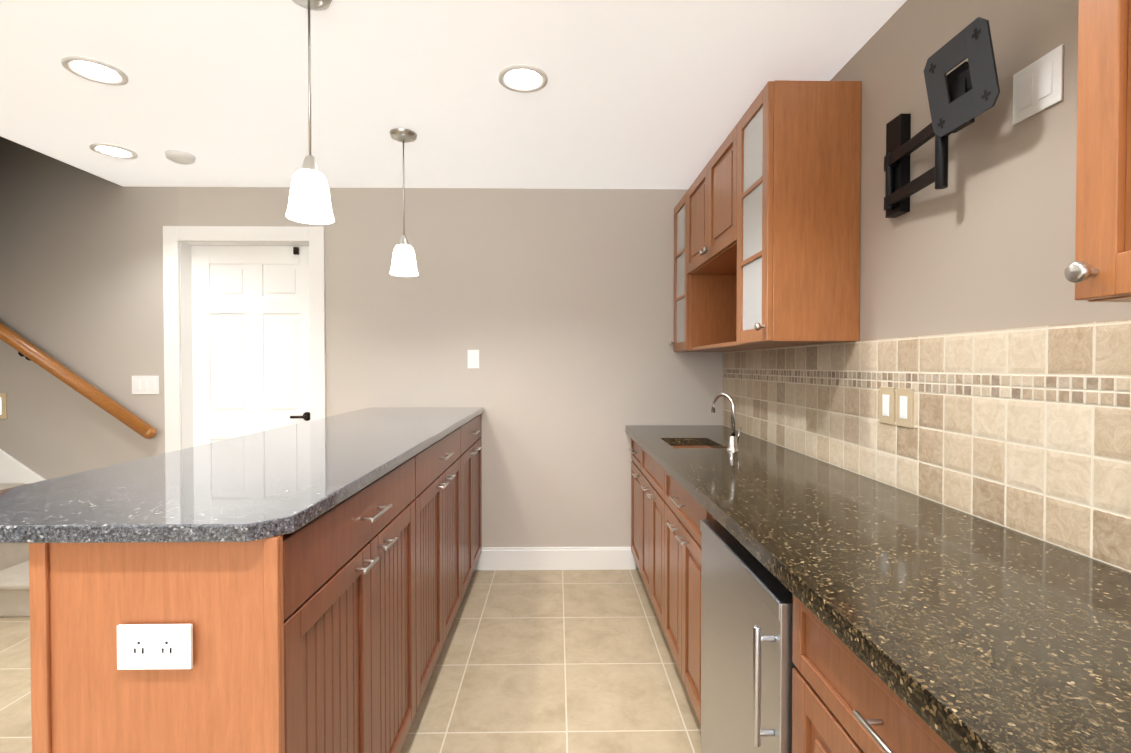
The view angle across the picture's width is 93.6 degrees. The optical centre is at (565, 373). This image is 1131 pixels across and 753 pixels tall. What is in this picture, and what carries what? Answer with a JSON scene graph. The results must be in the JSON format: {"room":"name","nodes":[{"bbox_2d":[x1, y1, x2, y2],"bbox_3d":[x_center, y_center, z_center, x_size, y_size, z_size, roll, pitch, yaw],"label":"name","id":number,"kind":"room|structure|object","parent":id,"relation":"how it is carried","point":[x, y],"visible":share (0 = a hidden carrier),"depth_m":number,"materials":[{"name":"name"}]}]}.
{"room":"kitchen","nodes":[
{"label":"kitchen","id":0,"kind":"room"},
{"bbox_2d":[0,136,122,186],"bbox_3d":[-2.662,-1.948,2.711,0.104,1.621,1.080,0,1,-1],"label":"wall","id":1,"kind":"structure","parent":0,"point":[57,159],"depth_m":2.81,"materials":[{"name":"paint"}]},
{"bbox_2d":[0,569,702,752],"bbox_3d":[-2.059,1.310,0.107,6.420,0.060,6.600,0,1,-1],"label":"floor","id":2,"kind":"structure","parent":0,"point":[555,661],"depth_m":2.19,"materials":[{"name":"tile"}]},
{"bbox_2d":[0,483,29,616],"bbox_3d":[-3.888,0.388,2.941,2.630,1.700,0.606,0,1,-1],"label":"stairs","id":3,"kind":"structure","parent":2,"relation":"on","point":[14,583],"depth_m":2.74,"materials":[{"name":"carpet"}]},
{"bbox_2d":[29,414,481,752],"bbox_3d":[-0.696,0.755,2.109,0.448,0.990,2.417,0,1,-1],"label":"kitchen island","id":4,"kind":"object","parent":2,"relation":"on","point":[327,631],"visible":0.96,"depth_m":0.91,"materials":[{"name":"brown wood"}]},
{"bbox_2d":[117,624,192,669],"bbox_3d":[-0.690,0.460,0.891,0.122,0.074,0.008,0,1,-1],"label":"outlet","id":5,"kind":"object","parent":4,"relation":"attached to","point":[152,646],"visible":1,"depth_m":0.89,"materials":[{"name":"white plastic"}]},
{"bbox_2d":[0,407,483,542],"bbox_3d":[-0.845,0.245,2.087,0.710,0.030,2.442,0,1,-1],"label":"island countertop","id":6,"kind":"structure","parent":4,"relation":"on","point":[271,483],"depth_m":1.15,"materials":[{"name":"stone"}]},
{"bbox_2d":[700,519,796,752],"bbox_3d":[0.695,0.858,1.358,0.628,0.806,0.586,0,1,-1],"label":"beverage fridge","id":7,"kind":"object","parent":2,"relation":"on","point":[747,665],"visible":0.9,"depth_m":1.28,"materials":[{"name":"silver metal"}]},
{"bbox_2d":[629,437,955,752],"bbox_3d":[0.720,0.829,1.331,0.620,0.865,4.017,0,1,-1],"label":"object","id":8,"kind":"object","parent":2,"relation":"on","point":[845,699],"visible":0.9,"depth_m":1.03,"materials":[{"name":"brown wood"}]},
{"bbox_2d":[626,425,1130,752],"bbox_3d":[0.718,0.457,1.326,0.622,0.200,4.017,0,1,-1],"label":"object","id":9,"kind":"object","parent":8,"relation":"on","point":[956,631],"visible":0.88,"depth_m":0.88,"materials":[{"name":"stone"}]},
{"bbox_2d":[711,393,740,451],"bbox_3d":[0.727,0.214,2.377,0.116,0.254,0.127,0,1,-1],"label":"faucet","id":10,"kind":"object","parent":9,"relation":"on","point":[733,440],"visible":1,"depth_m":2.34,"materials":[{"name":"silver metal"}]},
{"bbox_2d":[0,137,722,568],"bbox_3d":[-2.110,-0.769,3.397,6.420,4.000,0.278,0,1,-1],"label":"wall","id":11,"kind":"structure","parent":0,"point":[554,307],"depth_m":3.30,"materials":[{"name":"paint"}]},
{"bbox_2d":[0,393,6,418],"bbox_3d":[-3.578,0.203,3.262,0.280,0.160,0.010,0,1,-1],"label":"light switch","id":12,"kind":"object","parent":11,"relation":"attached to","point":[3,405],"visible":1,"depth_m":3.26,"materials":[{"name":"beige plastic"}]},
{"bbox_2d":[0,449,45,483],"bbox_3d":[-3.913,0.243,3.254,2.590,1.981,0.018,0,1,-1],"label":"skirt","id":13,"kind":"object","parent":11,"relation":"attached to","point":[13,470],"depth_m":3.26,"materials":[{"name":"white wood"}]},
{"bbox_2d":[0,322,156,438],"bbox_3d":[-3.784,-0.532,3.196,2.608,1.862,0.108,0,1,-1],"label":"handrail","id":14,"kind":"object","parent":11,"relation":"attached to","point":[26,349],"visible":0.98,"depth_m":3.17,"materials":[{"name":"brown wood"}]},
{"bbox_2d":[132,376,158,393],"bbox_3d":[-2.593,0.073,3.276,0.164,0.115,0.010,0,1,-1],"label":"light switch","id":15,"kind":"object","parent":11,"relation":"attached to","point":[145,384],"visible":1,"depth_m":3.27,"materials":[{"name":"white plastic"}]},
{"bbox_2d":[468,350,478,367],"bbox_3d":[-0.573,-0.087,3.304,0.072,0.115,0.010,0,1,-1],"label":"light switch","id":16,"kind":"object","parent":11,"relation":"attached to","point":[473,358],"visible":1,"depth_m":3.30,"materials":[{"name":"white plastic"}]},
{"bbox_2d":[474,547,635,570],"bbox_3d":[-0.523,1.163,3.321,1.930,0.140,0.016,0,1,-1],"label":"baseboard","id":17,"kind":"structure","parent":11,"relation":"attached to","point":[556,558],"depth_m":3.32,"materials":[{"name":"white wood"}]},
{"bbox_2d":[0,0,906,188],"bbox_3d":[-2.059,-1.225,0.070,6.220,0.250,6.400,0,1,-1],"label":"ceiling","id":18,"kind":"structure","parent":0,"point":[647,94],"depth_m":2.07,"materials":[{"name":"paint"}]},
{"bbox_2d":[61,56,128,85],"bbox_3d":[-1.748,-1.123,1.977,0.188,0.010,0.188,0,1,-1],"label":"recessed light","id":19,"kind":"object","parent":18,"relation":"in","point":[95,70],"visible":1,"depth_m":1.97,"materials":[{"name":"white"}]},
{"bbox_2d":[90,143,137,158],"bbox_3d":[-2.310,-1.134,2.718,0.188,0.010,0.188,0,1,-1],"label":"recessed light","id":20,"kind":"object","parent":18,"relation":"in","point":[114,151],"visible":1,"depth_m":2.71,"materials":[{"name":"white"}]},
{"bbox_2d":[165,150,195,164],"bbox_3d":[-2.011,-1.123,2.773,0.132,0.034,0.132,0,1,-1],"label":"smoke detector","id":21,"kind":"object","parent":18,"relation":"attached to","point":[180,157],"visible":1,"depth_m":2.74,"materials":[{"name":"white plastic"}]},
{"bbox_2d":[286,0,333,224],"bbox_3d":[-0.755,-0.789,1.567,0.130,0.665,0.130,0,1,-1],"label":"pendant light","id":22,"kind":"object","parent":18,"relation":"hanging from","point":[309,200],"visible":1,"depth_m":1.55,"materials":[{"name":"white glass"}]},
{"bbox_2d":[389,128,417,276],"bbox_3d":[-0.770,-0.803,2.526,0.130,0.665,0.130,0,1,-1],"label":"pendant light","id":23,"kind":"object","parent":18,"relation":"hanging from","point":[403,261],"visible":1,"depth_m":2.50,"materials":[{"name":"white glass"}]},
{"bbox_2d":[499,64,547,92],"bbox_3d":[-0.162,-1.124,2.031,0.188,0.010,0.188,0,1,-1],"label":"recessed light","id":24,"kind":"object","parent":18,"relation":"in","point":[523,78],"visible":1,"depth_m":2.03,"materials":[{"name":"white"}]},
{"bbox_2d":[830,0,1130,340],"bbox_3d":[1.101,0.090,0.088,0.100,2.380,6.500,0,1,-1],"label":"wall","id":25,"kind":"structure","parent":0,"point":[984,240],"depth_m":1.34,"materials":[{"name":"paint"}]},
{"bbox_2d":[669,200,680,351],"bbox_3d":[0.840,-0.579,3.128,0.323,0.897,0.389,0,1,-1],"label":"upper cabinet","id":26,"kind":"object","parent":25,"relation":"attached to","point":[676,343],"depth_m":3.24,"materials":[{"name":"brown wood"}]},
{"bbox_2d":[681,135,765,351],"bbox_3d":[0.849,-0.571,2.570,0.323,0.897,0.934,0,1,-1],"label":"upper cabinet","id":27,"kind":"object","parent":25,"relation":"attached to","point":[705,205],"depth_m":2.89,"materials":[{"name":"brown wood"}]},
{"bbox_2d":[729,80,860,347],"bbox_3d":[0.858,-0.563,2.021,0.323,0.897,0.372,0,1,-1],"label":"upper cabinet","id":28,"kind":"object","parent":25,"relation":"attached to","point":[767,231],"depth_m":1.84,"materials":[{"name":"brown wood"}]},
{"bbox_2d":[723,319,1130,571],"bbox_3d":[1.025,0.127,1.326,0.009,0.460,4.017,0,1,-1],"label":"backsplash","id":29,"kind":"structure","parent":25,"relation":"attached to","point":[1026,430],"depth_m":1.30,"materials":[{"name":"tile"}]},
{"bbox_2d":[879,387,894,424],"bbox_3d":[1.010,0.102,1.672,0.010,0.115,0.072,0,1,-1],"label":"light switch","id":30,"kind":"object","parent":29,"relation":"attached to","point":[887,406],"visible":1,"depth_m":1.66,"materials":[{"name":"beige plastic"}]},
{"bbox_2d":[896,388,913,427],"bbox_3d":[1.012,0.103,1.587,0.010,0.115,0.072,0,1,-1],"label":"light switch","id":31,"kind":"object","parent":29,"relation":"attached to","point":[904,405],"visible":1,"depth_m":1.58,"materials":[{"name":"beige plastic"}]},
{"bbox_2d":[884,17,999,217],"bbox_3d":[0.951,-0.628,1.399,0.074,0.306,0.524,0,1,12],"label":"mount","id":32,"kind":"object","parent":25,"relation":"attached to","point":[963,95],"visible":1,"depth_m":1.29,"materials":[{"name":"black metal"}]},
{"bbox_2d":[1013,44,1063,124],"bbox_3d":[1.030,-0.626,1.161,0.008,0.115,0.118,0,1,-1],"label":"electrical outlet plate","id":33,"kind":"object","parent":25,"relation":"attached to","point":[1038,86],"visible":1,"depth_m":1.15,"materials":[{"name":"white plastic"}]},
{"bbox_2d":[1064,0,1130,301],"bbox_3d":[0.881,-0.542,0.489,0.323,0.892,0.513,0,1,-1],"label":"upper cabinet","id":34,"kind":"object","parent":25,"relation":"attached to","point":[1098,269],"visible":1,"depth_m":0.69,"materials":[{"name":"brown wood"}]}
]}

